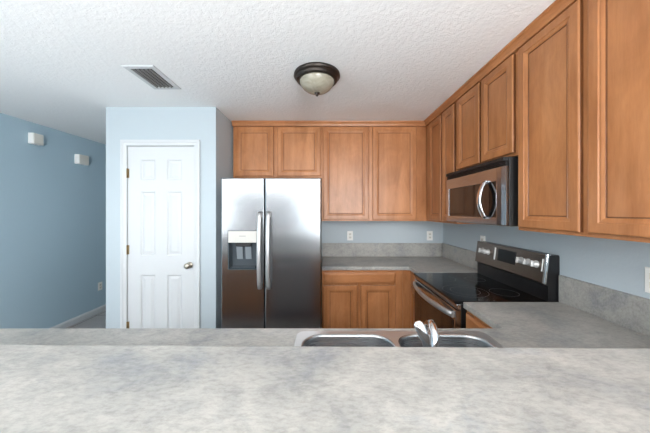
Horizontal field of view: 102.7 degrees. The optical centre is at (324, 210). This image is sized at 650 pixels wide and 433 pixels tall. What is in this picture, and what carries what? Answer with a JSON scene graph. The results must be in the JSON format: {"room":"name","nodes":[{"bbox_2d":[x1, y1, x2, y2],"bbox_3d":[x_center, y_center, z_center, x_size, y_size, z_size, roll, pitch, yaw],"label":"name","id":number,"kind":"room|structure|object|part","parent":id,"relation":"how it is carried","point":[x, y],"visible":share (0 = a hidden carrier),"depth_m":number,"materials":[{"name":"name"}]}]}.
{"room":"kitchen","nodes":[
{"label":"kitchen","id":0,"kind":"room"},
{"bbox_2d":[0,113,105,327],"bbox_3d":[-3.330,0.241,0.850,0.100,2.467,8.700,0,0,0],"label":"wall","id":1,"kind":"structure","parent":0,"point":[53,207],"depth_m":3.08,"materials":[{"name":"blue paint"}]},
{"bbox_2d":[28,133,43,145],"bbox_3d":[-3.245,-0.807,2.921,0.067,0.120,0.107,0,0,0],"label":"wall speaker","id":2,"kind":"object","parent":1,"relation":"attached to","point":[33,138],"visible":1,"depth_m":2.90,"materials":[{"name":"white plastic"}]},
{"bbox_2d":[51,304,105,327],"bbox_3d":[-3.272,1.434,0.900,0.014,0.082,8.600,0,0,0],"label":"baseboard","id":3,"kind":"structure","parent":1,"relation":"attached to","point":[95,311],"depth_m":3.48,"materials":[{"name":"grey paint"}]},
{"bbox_2d":[74,154,88,164],"bbox_3d":[-3.245,-0.683,3.473,0.067,0.127,0.145,0,0,0],"label":"wall speaker","id":4,"kind":"object","parent":1,"relation":"attached to","point":[79,159],"visible":1,"depth_m":3.43,"materials":[{"name":"white plastic"}]},
{"bbox_2d":[98,282,101,290],"bbox_3d":[-3.275,1.095,3.790,0.009,0.116,0.072,0,0,0],"label":"wall outlet","id":5,"kind":"object","parent":1,"relation":"attached to","point":[99,283],"visible":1,"depth_m":3.78,"materials":[{"name":"white plastic"}]},
{"bbox_2d":[67,310,105,327],"bbox_3d":[-0.909,1.525,0.900,4.942,0.100,8.800,0,0,0],"label":"floor","id":6,"kind":"structure","parent":0,"point":[98,320],"depth_m":3.44,"materials":[{"name":"grey tile"}]},
{"bbox_2d":[221,178,321,327],"bbox_3d":[-0.490,0.588,2.728,0.909,1.775,0.885,0,0,0],"label":"refrigerator","id":7,"kind":"object","parent":6,"relation":"on","point":[271,228],"visible":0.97,"depth_m":2.36,"materials":[{"name":"grey metal"}]},
{"bbox_3d":[-0.747,0.234,2.357,0.258,0.105,0.013,0,0,0],"label":"dispenser panel","id":8,"kind":"part","parent":7,"relation":"part of","materials":[{"name":"silver metal"}]},
{"bbox_3d":[-0.749,0.540,2.401,0.392,1.680,0.082,0,0,0],"label":"door","id":9,"kind":"part","parent":7,"relation":"part of","materials":[{"name":"silver metal"}]},
{"bbox_3d":[-0.587,0.353,2.322,0.038,0.700,0.074,0,0,0],"label":"handle","id":10,"kind":"part","parent":7,"relation":"part of","materials":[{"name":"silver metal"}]},
{"bbox_3d":[-0.508,0.353,2.322,0.038,0.700,0.074,0,0,0],"label":"handle","id":11,"kind":"part","parent":7,"relation":"part of","materials":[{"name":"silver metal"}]},
{"bbox_3d":[-0.290,0.540,2.401,0.509,1.680,0.082,0,0,0],"label":"door","id":12,"kind":"part","parent":7,"relation":"part of","materials":[{"name":"silver metal"}]},
{"bbox_2d":[322,270,402,327],"bbox_3d":[0.380,1.038,2.922,0.820,0.875,0.594,0,0,0],"label":"base cabinet","id":13,"kind":"object","parent":6,"relation":"on","point":[350,298],"visible":0.62,"depth_m":2.64,"materials":[{"name":"brown wood"}]},
{"bbox_3d":[0.155,1.052,2.635,0.346,0.597,0.020,0,0,0],"label":"door","id":14,"kind":"part","parent":13,"relation":"part of","materials":[{"name":"brown wood"}]},
{"bbox_3d":[0.348,0.678,2.635,0.733,0.110,0.020,0,0,0],"label":"drawer","id":15,"kind":"part","parent":13,"relation":"part of","materials":[{"name":"brown wood"}]},
{"bbox_3d":[0.538,1.052,2.635,0.353,0.597,0.020,0,0,0],"label":"door","id":16,"kind":"part","parent":13,"relation":"part of","materials":[{"name":"brown wood"}]},
{"bbox_2d":[403,270,414,327],"bbox_3d":[1.126,1.038,2.794,0.670,0.875,0.848,0,0,0],"label":"base cabinet","id":17,"kind":"object","parent":6,"relation":"on","point":[408,276],"visible":0.18,"depth_m":2.65,"materials":[{"name":"brown wood"}]},
{"bbox_2d":[322,243,476,272],"bbox_3d":[0.715,0.497,2.795,1.493,0.202,0.849,0,0,0],"label":"countertop","id":18,"kind":"structure","parent":17,"relation":"on","point":[414,257],"depth_m":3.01,"materials":[{"name":"grey stone"}]},
{"bbox_3d":[0.833,0.988,2.895,0.084,0.775,0.500,0,0,0],"label":"filler panel","id":19,"kind":"part","parent":17,"relation":"part of","materials":[{"name":"brown wood"}]},
{"bbox_3d":[0.865,1.052,2.497,0.020,0.597,0.230,0,0,0],"label":"door","id":20,"kind":"part","parent":17,"relation":"part of","materials":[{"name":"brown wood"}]},
{"bbox_3d":[0.865,0.678,2.497,0.020,0.110,0.230,0,0,0],"label":"drawer","id":21,"kind":"part","parent":17,"relation":"part of","materials":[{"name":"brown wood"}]},
{"bbox_2d":[466,311,491,327],"bbox_3d":[1.158,1.038,1.415,0.606,0.875,0.380,0,0,0],"label":"base cabinet","id":22,"kind":"object","parent":6,"relation":"on","point":[472,321],"visible":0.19,"depth_m":1.51,"materials":[{"name":"brown wood"}]},
{"bbox_2d":[413,241,559,327],"bbox_3d":[1.101,0.871,1.988,0.714,1.207,0.756,0,0,0],"label":"electric range","id":23,"kind":"object","parent":6,"relation":"on","point":[505,273],"visible":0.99,"depth_m":1.85,"materials":[{"name":"black ceramic"}]},
{"bbox_3d":[0.781,0.652,1.988,0.073,0.038,0.724,0,0,0],"label":"handle","id":24,"kind":"part","parent":23,"relation":"part of","materials":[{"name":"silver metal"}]},
{"bbox_3d":[0.828,0.929,1.988,0.034,0.622,0.748,0,0,0],"label":"oven door","id":25,"kind":"part","parent":23,"relation":"part of","materials":[{"name":"silver metal"}]},
{"bbox_3d":[0.832,0.596,1.988,0.026,0.034,0.752,0,0,0],"label":"trim","id":26,"kind":"part","parent":23,"relation":"part of","materials":[{"name":"silver metal"}]},
{"bbox_2d":[414,273,547,303],"bbox_3d":[1.095,0.570,1.988,0.579,0.017,0.754,0,0,0],"label":"cooktop","id":27,"kind":"object","parent":23,"relation":"in","point":[457,288],"depth_m":1.88,"materials":[{"name":"black glass"}]},
{"bbox_3d":[1.358,0.345,2.190,0.042,0.047,0.046,0,0,0],"label":"knob","id":28,"kind":"part","parent":23,"relation":"part of","materials":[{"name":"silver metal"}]},
{"bbox_3d":[1.380,0.363,1.999,0.031,0.182,0.730,0,0,0],"label":"control panel","id":29,"kind":"part","parent":23,"relation":"part of","materials":[{"name":"silver metal"}]},
{"bbox_3d":[1.358,0.345,1.822,0.042,0.047,0.046,0,0,0],"label":"knob","id":30,"kind":"part","parent":23,"relation":"part of","materials":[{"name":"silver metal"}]},
{"bbox_3d":[1.358,0.345,1.758,0.042,0.047,0.046,0,0,0],"label":"knob","id":31,"kind":"part","parent":23,"relation":"part of","materials":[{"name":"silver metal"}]},
{"bbox_3d":[1.358,0.345,1.692,0.042,0.047,0.046,0,0,0],"label":"knob","id":32,"kind":"part","parent":23,"relation":"part of","materials":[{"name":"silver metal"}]},
{"bbox_3d":[-1.260,1.037,0.953,1.019,0.875,0.565,0,0,0],"label":"base cabinet","id":33,"kind":"object","parent":6,"relation":"on","visible":0},
{"bbox_2d":[0,275,649,347],"bbox_3d":[-0.170,0.497,1.131,3.261,0.202,0.950,0,0,0],"label":"countertop","id":34,"kind":"structure","parent":33,"relation":"on","point":[585,315],"depth_m":1.21,"materials":[{"name":"grey stone"}]},
{"bbox_2d":[294,331,503,347],"bbox_3d":[0.302,0.649,0.964,0.863,0.184,0.492,0,0,0],"label":"sink","id":35,"kind":"object","parent":34,"relation":"in","point":[304,338],"visible":0.23,"depth_m":1.17,"materials":[{"name":"grey metal"}]},
{"bbox_3d":[0.097,0.649,0.992,0.389,0.184,0.369,0,0,0],"label":"bowl","id":36,"kind":"part","parent":35,"relation":"part of","materials":[{"name":"silver metal"}]},
{"bbox_3d":[0.506,0.649,0.992,0.393,0.184,0.369,0,0,0],"label":"bowl","id":37,"kind":"part","parent":35,"relation":"part of","materials":[{"name":"silver metal"}]},
{"bbox_2d":[414,319,438,346],"bbox_3d":[0.318,0.445,0.842,0.220,0.224,0.195,0,0,0],"label":"faucet","id":38,"kind":"object","parent":34,"relation":"on","point":[422,329],"visible":0.35,"depth_m":0.79,"materials":[{"name":"silver metal"}]},
{"bbox_3d":[0.298,0.395,0.782,0.055,0.125,0.023,0,0,39],"label":"lever handle","id":39,"kind":"part","parent":38,"relation":"part of","materials":[{"name":"silver metal"}]},
{"bbox_3d":[0.348,0.429,0.851,0.030,0.142,0.181,0,0,15],"label":"spout","id":40,"kind":"part","parent":38,"relation":"part of","materials":[{"name":"silver metal"}]},
{"bbox_2d":[106,107,232,327],"bbox_3d":[-1.565,0.241,3.890,1.050,2.467,2.820,0,0,0],"label":"wall","id":41,"kind":"structure","parent":0,"point":[209,125],"depth_m":2.48,"materials":[{"name":"blue paint"}]},
{"bbox_2d":[126,146,193,327],"bbox_3d":[-1.569,0.423,2.469,0.642,2.080,0.100,0,0,0],"label":"door","id":42,"kind":"structure","parent":41,"relation":"in","point":[160,247],"depth_m":2.48,"materials":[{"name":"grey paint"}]},
{"bbox_3d":[-1.293,0.517,2.451,0.062,0.062,0.065,0,0,0],"label":"knob","id":43,"kind":"part","parent":42,"relation":"part of","materials":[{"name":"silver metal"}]},
{"bbox_2d":[120,140,199,327],"bbox_3d":[-1.565,0.400,2.520,0.752,2.151,0.120,0,0,0],"label":"trim","id":44,"kind":"structure","parent":41,"relation":"attached to","point":[124,144],"depth_m":2.46,"materials":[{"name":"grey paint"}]},
{"bbox_2d":[231,0,576,126],"bbox_3d":[0.054,-0.966,1.804,2.160,0.050,2.192,0,0,0],"label":"crown molding","id":45,"kind":"structure","parent":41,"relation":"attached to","point":[557,7],"depth_m":2.05,"materials":[{"name":"brown wood"}]},
{"bbox_2d":[0,0,554,144],"bbox_3d":[-0.909,-1.042,0.900,4.942,0.100,8.800,0,0,0],"label":"ceiling","id":46,"kind":"structure","parent":0,"point":[61,61],"depth_m":1.63,"materials":[{"name":"white paint"}]},
{"bbox_2d":[121,65,180,88],"bbox_3d":[-1.275,-0.984,1.938,0.220,0.014,0.345,0,0,0],"label":"ceiling vent","id":47,"kind":"object","parent":46,"relation":"in","point":[151,75],"visible":1,"depth_m":1.90,"materials":[{"name":"white metal"}]},
{"bbox_2d":[294,62,339,96],"bbox_3d":[-0.058,-0.911,1.885,0.336,0.162,0.336,0,0,0],"label":"ceiling light","id":48,"kind":"object","parent":46,"relation":"attached to","point":[316,78],"visible":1,"depth_m":1.79,"materials":[{"name":"beige glass"}]},
{"bbox_3d":[-0.058,-0.898,1.885,0.254,0.087,0.254,0,0,0],"label":"lamp shade","id":49,"kind":"part","parent":48,"relation":"part of","materials":[{"name":"white glass"}]},
{"bbox_2d":[321,181,442,242],"bbox_3d":[0.261,0.241,3.270,2.602,2.467,0.100,0,0,0],"label":"wall","id":50,"kind":"structure","parent":0,"point":[332,231],"depth_m":3.22,"materials":[{"name":"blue paint"}]},
{"bbox_2d":[233,127,321,180],"bbox_3d":[-0.530,-0.662,3.050,0.987,0.585,0.339,0,0,0],"label":"upper cabinet","id":51,"kind":"object","parent":50,"relation":"attached to","point":[258,152],"visible":0.97,"depth_m":2.89,"materials":[{"name":"brown wood"}]},
{"bbox_3d":[-0.786,-0.661,2.890,0.431,0.548,0.020,0,0,0],"label":"door","id":52,"kind":"part","parent":51,"relation":"part of","materials":[{"name":"brown wood"}]},
{"bbox_3d":[-0.288,-0.661,2.890,0.477,0.548,0.020,0,0,0],"label":"door","id":53,"kind":"part","parent":51,"relation":"part of","materials":[{"name":"brown wood"}]},
{"bbox_2d":[347,231,352,239],"bbox_3d":[0.310,0.306,3.215,0.072,0.116,0.009,0,0,0],"label":"wall outlet","id":54,"kind":"object","parent":50,"relation":"attached to","point":[349,233],"visible":1,"depth_m":3.21,"materials":[{"name":"white plastic"}]},
{"bbox_2d":[322,127,426,220],"bbox_3d":[0.549,-0.421,3.050,1.170,1.067,0.339,0,0,0],"label":"upper cabinet","id":55,"kind":"object","parent":50,"relation":"attached to","point":[369,173],"visible":0.97,"depth_m":2.89,"materials":[{"name":"brown wood"}]},
{"bbox_3d":[0.232,-0.420,2.890,0.503,1.029,0.020,0,0,0],"label":"door","id":56,"kind":"part","parent":55,"relation":"part of","materials":[{"name":"brown wood"}]},
{"bbox_3d":[0.772,-0.420,2.890,0.485,1.029,0.020,0,0,0],"label":"door","id":57,"kind":"part","parent":55,"relation":"part of","materials":[{"name":"brown wood"}]},
{"bbox_2d":[322,243,441,256],"bbox_3d":[0.704,0.478,3.209,1.472,0.165,0.020,0,0,0],"label":"backsplash","id":58,"kind":"structure","parent":50,"relation":"attached to","point":[328,249],"depth_m":3.20,"materials":[{"name":"grey stone"}]},
{"bbox_2d":[427,231,432,239],"bbox_3d":[1.296,0.306,3.215,0.072,0.116,0.009,0,0,0],"label":"wall outlet","id":59,"kind":"object","parent":50,"relation":"attached to","point":[429,233],"visible":1,"depth_m":3.21,"materials":[{"name":"white plastic"}]},
{"bbox_2d":[443,223,649,298],"bbox_3d":[1.512,0.241,-0.140,0.100,2.467,6.720,0,0,0],"label":"wall","id":60,"kind":"structure","parent":0,"point":[619,265],"depth_m":1.48,"materials":[{"name":"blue paint"}]},
{"bbox_2d":[427,102,471,223],"bbox_3d":[1.288,-0.421,2.727,0.346,1.067,0.982,0,0,0],"label":"upper cabinet","id":61,"kind":"object","parent":60,"relation":"attached to","point":[442,131],"visible":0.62,"depth_m":2.52,"materials":[{"name":"brown wood"}]},
{"bbox_3d":[1.125,-0.420,2.656,0.020,1.029,0.288,0,0,0],"label":"door","id":62,"kind":"part","parent":61,"relation":"part of","materials":[{"name":"brown wood"}]},
{"bbox_3d":[1.125,-0.420,2.373,0.020,1.029,0.235,0,0,0],"label":"door","id":63,"kind":"part","parent":61,"relation":"part of","materials":[{"name":"brown wood"}]},
{"bbox_2d":[442,243,476,269],"bbox_3d":[1.451,0.478,2.795,0.020,0.165,0.849,0,0,0],"label":"backsplash","id":64,"kind":"structure","parent":60,"relation":"attached to","point":[466,257],"depth_m":2.77,"materials":[{"name":"grey stone"}]},
{"bbox_2d":[457,51,517,170],"bbox_3d":[1.288,-0.642,1.881,0.346,0.625,0.709,0,0,0],"label":"upper cabinet","id":65,"kind":"object","parent":60,"relation":"attached to","point":[487,114],"visible":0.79,"depth_m":1.76,"materials":[{"name":"brown wood"}]},
{"bbox_3d":[1.125,-0.641,2.046,0.020,0.587,0.318,0,0,0],"label":"door","id":66,"kind":"part","parent":65,"relation":"part of","materials":[{"name":"brown wood"}]},
{"bbox_2d":[446,157,517,226],"bbox_3d":[1.234,-0.115,1.919,0.451,0.421,0.742,0,0,0],"label":"microwave","id":67,"kind":"object","parent":65,"relation":"attached to","point":[486,193],"visible":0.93,"depth_m":1.71,"materials":[{"name":"silver metal"}]},
{"bbox_3d":[1.083,-0.091,1.954,0.027,0.355,0.668,0,0,0],"label":"door","id":68,"kind":"part","parent":67,"relation":"part of","materials":[{"name":"silver metal"}]},
{"bbox_3d":[1.039,-0.073,1.722,0.060,0.253,0.042,0,0,0],"label":"handle","id":69,"kind":"part","parent":67,"relation":"part of","materials":[{"name":"silver metal"}]},
{"bbox_3d":[1.125,-0.641,1.704,0.020,0.587,0.316,0,0,0],"label":"door","id":70,"kind":"part","parent":65,"relation":"part of","materials":[{"name":"brown wood"}]},
{"bbox_2d":[518,0,649,242],"bbox_3d":[1.288,-0.421,1.117,0.346,1.067,0.815,0,0,0],"label":"upper cabinet","id":71,"kind":"object","parent":60,"relation":"attached to","point":[584,78],"visible":1,"depth_m":1.12,"materials":[{"name":"brown wood"}]},
{"bbox_3d":[1.125,-0.420,1.324,0.020,1.029,0.364,0,0,0],"label":"door","id":72,"kind":"part","parent":71,"relation":"part of","materials":[{"name":"brown wood"}]},
{"bbox_3d":[1.125,-0.420,0.920,0.020,1.029,0.376,0,0,0],"label":"door","id":73,"kind":"part","parent":71,"relation":"part of","materials":[{"name":"brown wood"}]},
{"bbox_2d":[559,275,649,336],"bbox_3d":[1.451,0.478,1.149,0.020,0.165,0.914,0,0,0],"label":"backsplash","id":74,"kind":"structure","parent":60,"relation":"attached to","point":[629,311],"depth_m":1.32,"materials":[{"name":"grey stone"}]},
{"bbox_2d":[645,267,649,292],"bbox_3d":[1.457,0.312,1.150,0.009,0.116,0.072,0,0,0],"label":"wall outlet","id":75,"kind":"object","parent":60,"relation":"attached to","point":[647,269],"visible":1,"depth_m":1.17,"materials":[{"name":"white plastic"}]},
{"bbox_3d":[-0.169,0.940,0.588,3.262,1.070,0.135,0,0,0],"label":"wall","id":76,"kind":"structure","parent":0,"visible":0},
{"bbox_2d":[0,345,649,432],"bbox_3d":[-0.244,0.384,0.482,3.411,0.038,0.484,0,0,0],"label":"bar","id":77,"kind":"object","parent":76,"relation":"on","point":[44,388],"visible":1,"depth_m":0.53,"materials":[{"name":"grey stone"}]}
]}

